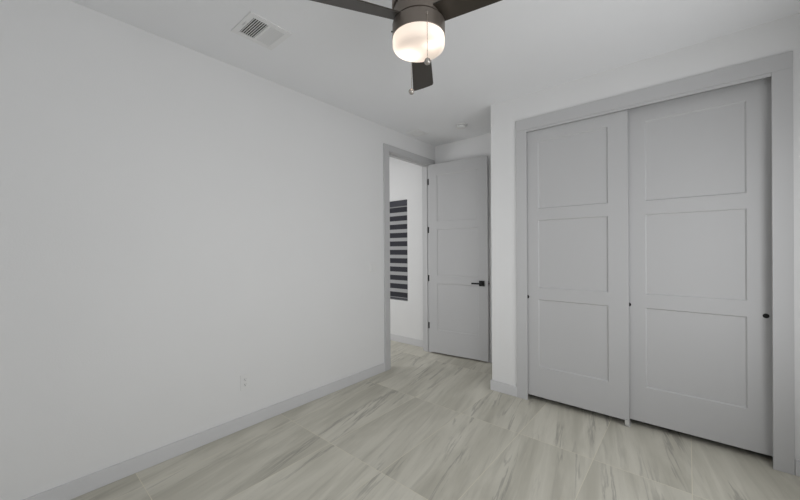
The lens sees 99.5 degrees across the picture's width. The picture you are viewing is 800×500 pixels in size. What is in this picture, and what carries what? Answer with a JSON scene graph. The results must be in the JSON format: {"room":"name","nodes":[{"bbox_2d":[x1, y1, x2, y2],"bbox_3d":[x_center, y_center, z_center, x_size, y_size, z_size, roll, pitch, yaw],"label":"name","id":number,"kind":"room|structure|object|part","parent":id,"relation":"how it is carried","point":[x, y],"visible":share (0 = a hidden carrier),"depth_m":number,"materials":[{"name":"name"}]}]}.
{"room":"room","nodes":[
{"label":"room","id":0,"kind":"room"},
{"bbox_2d":[0,0,434,499],"bbox_3d":[-1.031,-0.011,2.875,0.115,2.740,4.525,0,0,40],"label":"wall","id":1,"kind":"structure","parent":0,"point":[178,223],"depth_m":2.16,"materials":[{"name":"paint"}]},
{"bbox_2d":[23,363,384,499],"bbox_3d":[-1.262,1.314,2.496,0.013,0.095,3.395,0,0,40],"label":"baseboard","id":2,"kind":"structure","parent":1,"relation":"attached to","point":[88,483],"depth_m":2.28,"materials":[{"name":"paint"}]},
{"bbox_2d":[240,373,249,390],"bbox_3d":[-1.185,1.009,2.592,0.007,0.114,0.070,0,0,40],"label":"wall outlet","id":3,"kind":"object","parent":1,"relation":"attached to","point":[244,379],"visible":1,"depth_m":2.59,"materials":[{"name":"white plastic"}]},
{"bbox_2d":[383,143,434,370],"bbox_3d":[0.095,0.079,4.197,0.147,2.543,0.990,0,0,40],"label":"door frame","id":4,"kind":"structure","parent":1,"relation":"attached to","point":[388,150],"depth_m":4.01,"materials":[{"name":"grey paint"}]},
{"bbox_2d":[70,0,799,145],"bbox_3d":[-0.727,-1.442,2.688,6.600,0.120,4.850,0,0,40],"label":"ceiling","id":5,"kind":"structure","parent":0,"point":[504,50],"depth_m":2.27,"materials":[{"name":"paint"}]},
{"bbox_2d":[231,11,292,49],"bbox_3d":[-0.873,-1.373,2.145,0.264,0.014,0.272,0,0,40],"label":"ceiling vent","id":6,"kind":"object","parent":5,"relation":"in","point":[253,27],"visible":1,"depth_m":2.13,"materials":[{"name":"white metal"}]},
{"bbox_2d":[310,0,501,94],"bbox_3d":[0.151,-1.069,1.439,0.957,0.634,1.058,0,0,40],"label":"ceiling fan","id":7,"kind":"object","parent":5,"relation":"hanging from","point":[418,26],"visible":1,"depth_m":1.44,"materials":[{"name":"brown metal"}]},
{"bbox_3d":[-0.222,-1.011,1.385,0.499,0.042,0.123,-3,1,-24],"label":"blade","id":8,"kind":"part","parent":7,"relation":"part of","materials":[{"name":"grey wood"}]},
{"bbox_3d":[0.084,-0.920,1.521,0.232,0.056,0.232,0,0,40],"label":"lamp shade","id":9,"kind":"part","parent":7,"relation":"part of","materials":[{"name":"white glass"}]},
{"bbox_3d":[0.118,-1.014,1.853,0.123,0.042,0.499,0,-2,6],"label":"blade","id":10,"kind":"part","parent":7,"relation":"part of","materials":[{"name":"brown wood"}]},
{"bbox_3d":[0.112,-0.894,1.407,0.011,0.198,0.011,0,0,40],"label":"pull chain","id":11,"kind":"part","parent":7,"relation":"part of","materials":[{"name":"silver metal"}]},
{"bbox_3d":[0.354,-1.015,1.324,0.499,0.042,0.123,2,2,36],"label":"blade","id":12,"kind":"part","parent":7,"relation":"part of","materials":[{"name":"brown wood"}]},
{"bbox_2d":[456,123,466,129],"bbox_3d":[0.686,-1.373,3.775,0.128,0.039,0.128,0,0,40],"label":"smoke detector","id":13,"kind":"object","parent":5,"relation":"attached to","point":[460,126],"visible":1,"depth_m":3.74,"materials":[{"name":"white plastic"}]},
{"bbox_2d":[71,340,799,499],"bbox_3d":[-0.709,1.418,2.693,6.600,0.120,4.850,0,0,40],"label":"floor","id":14,"kind":"structure","parent":0,"point":[431,425],"depth_m":2.23,"materials":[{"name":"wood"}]},
{"bbox_2d":[624,419,631,426],"bbox_3d":[1.752,1.315,2.606,0.038,0.056,0.102,0,0,40],"label":"floor guide","id":15,"kind":"object","parent":14,"relation":"on","point":[627,422],"visible":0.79,"depth_m":2.57,"materials":[{"name":"grey plastic"}]},
{"bbox_2d":[389,133,491,354],"bbox_3d":[0.006,-0.021,5.039,3.860,2.740,0.125,0,0,40],"label":"wall","id":16,"kind":"structure","parent":0,"point":[405,178],"depth_m":4.77,"materials":[{"name":"paint"}]},
{"bbox_2d":[390,334,422,346],"bbox_3d":[-0.562,1.305,5.440,2.465,0.095,0.013,0,0,40],"label":"baseboard","id":17,"kind":"structure","parent":16,"relation":"attached to","point":[416,342],"depth_m":4.87,"materials":[{"name":"paint"}]},
{"bbox_2d":[427,156,488,361],"bbox_3d":[0.693,0.105,4.222,0.831,2.440,0.098,0,0,33],"label":"door","id":18,"kind":"structure","parent":16,"relation":"in","point":[458,229],"depth_m":4.21,"materials":[{"name":"grey paint"}]},
{"bbox_2d":[491,13,799,459],"bbox_3d":[1.987,-0.029,2.881,2.185,2.740,0.845,0,0,40],"label":"wall","id":19,"kind":"structure","parent":0,"point":[779,36],"depth_m":2.73,"materials":[{"name":"paint"}]},
{"bbox_2d":[490,379,516,396],"bbox_3d":[1.205,1.297,3.459,0.260,0.095,0.725,0,0,40],"label":"baseboard","id":20,"kind":"structure","parent":19,"relation":"attached to","point":[497,386],"depth_m":3.18,"materials":[{"name":"paint"}]},
{"bbox_2d":[527,110,629,419],"bbox_3d":[1.435,0.099,2.835,0.796,2.394,0.038,0,0,40],"label":"door","id":21,"kind":"structure","parent":19,"relation":"in","point":[578,189],"depth_m":2.78,"materials":[{"name":"grey paint"}]},
{"bbox_2d":[515,51,794,474],"bbox_3d":[1.708,0.082,2.563,1.677,2.523,0.022,0,0,40],"label":"door frame","id":22,"kind":"structure","parent":19,"relation":"attached to","point":[779,67],"depth_m":2.06,"materials":[{"name":"grey paint"}]},
{"bbox_2d":[628,77,772,455],"bbox_3d":[2.049,0.096,2.374,0.796,2.394,0.038,0,0,40],"label":"door","id":23,"kind":"structure","parent":19,"relation":"in","point":[700,165],"depth_m":2.33,"materials":[{"name":"grey paint"}]},
{"bbox_2d":[795,459,799,476],"bbox_3d":[2.451,1.292,1.933,0.260,0.095,0.013,0,0,40],"label":"baseboard","id":24,"kind":"structure","parent":19,"relation":"attached to","point":[797,462],"depth_m":2.01,"materials":[{"name":"paint"}]},
{"bbox_3d":[-0.171,0.005,5.235,0.896,1.466,0.035,0,0,40],"label":"window","id":25,"kind":"structure","parent":0,"visible":0},
{"bbox_2d":[390,200,407,299],"bbox_3d":[-0.213,0.002,5.186,0.888,1.450,0.065,0,0,40],"label":"zebra blind","id":26,"kind":"object","parent":25,"relation":"attached to","point":[398,258],"visible":0.41,"depth_m":5.01,"materials":[{"name":"grey fabric"}]}
]}

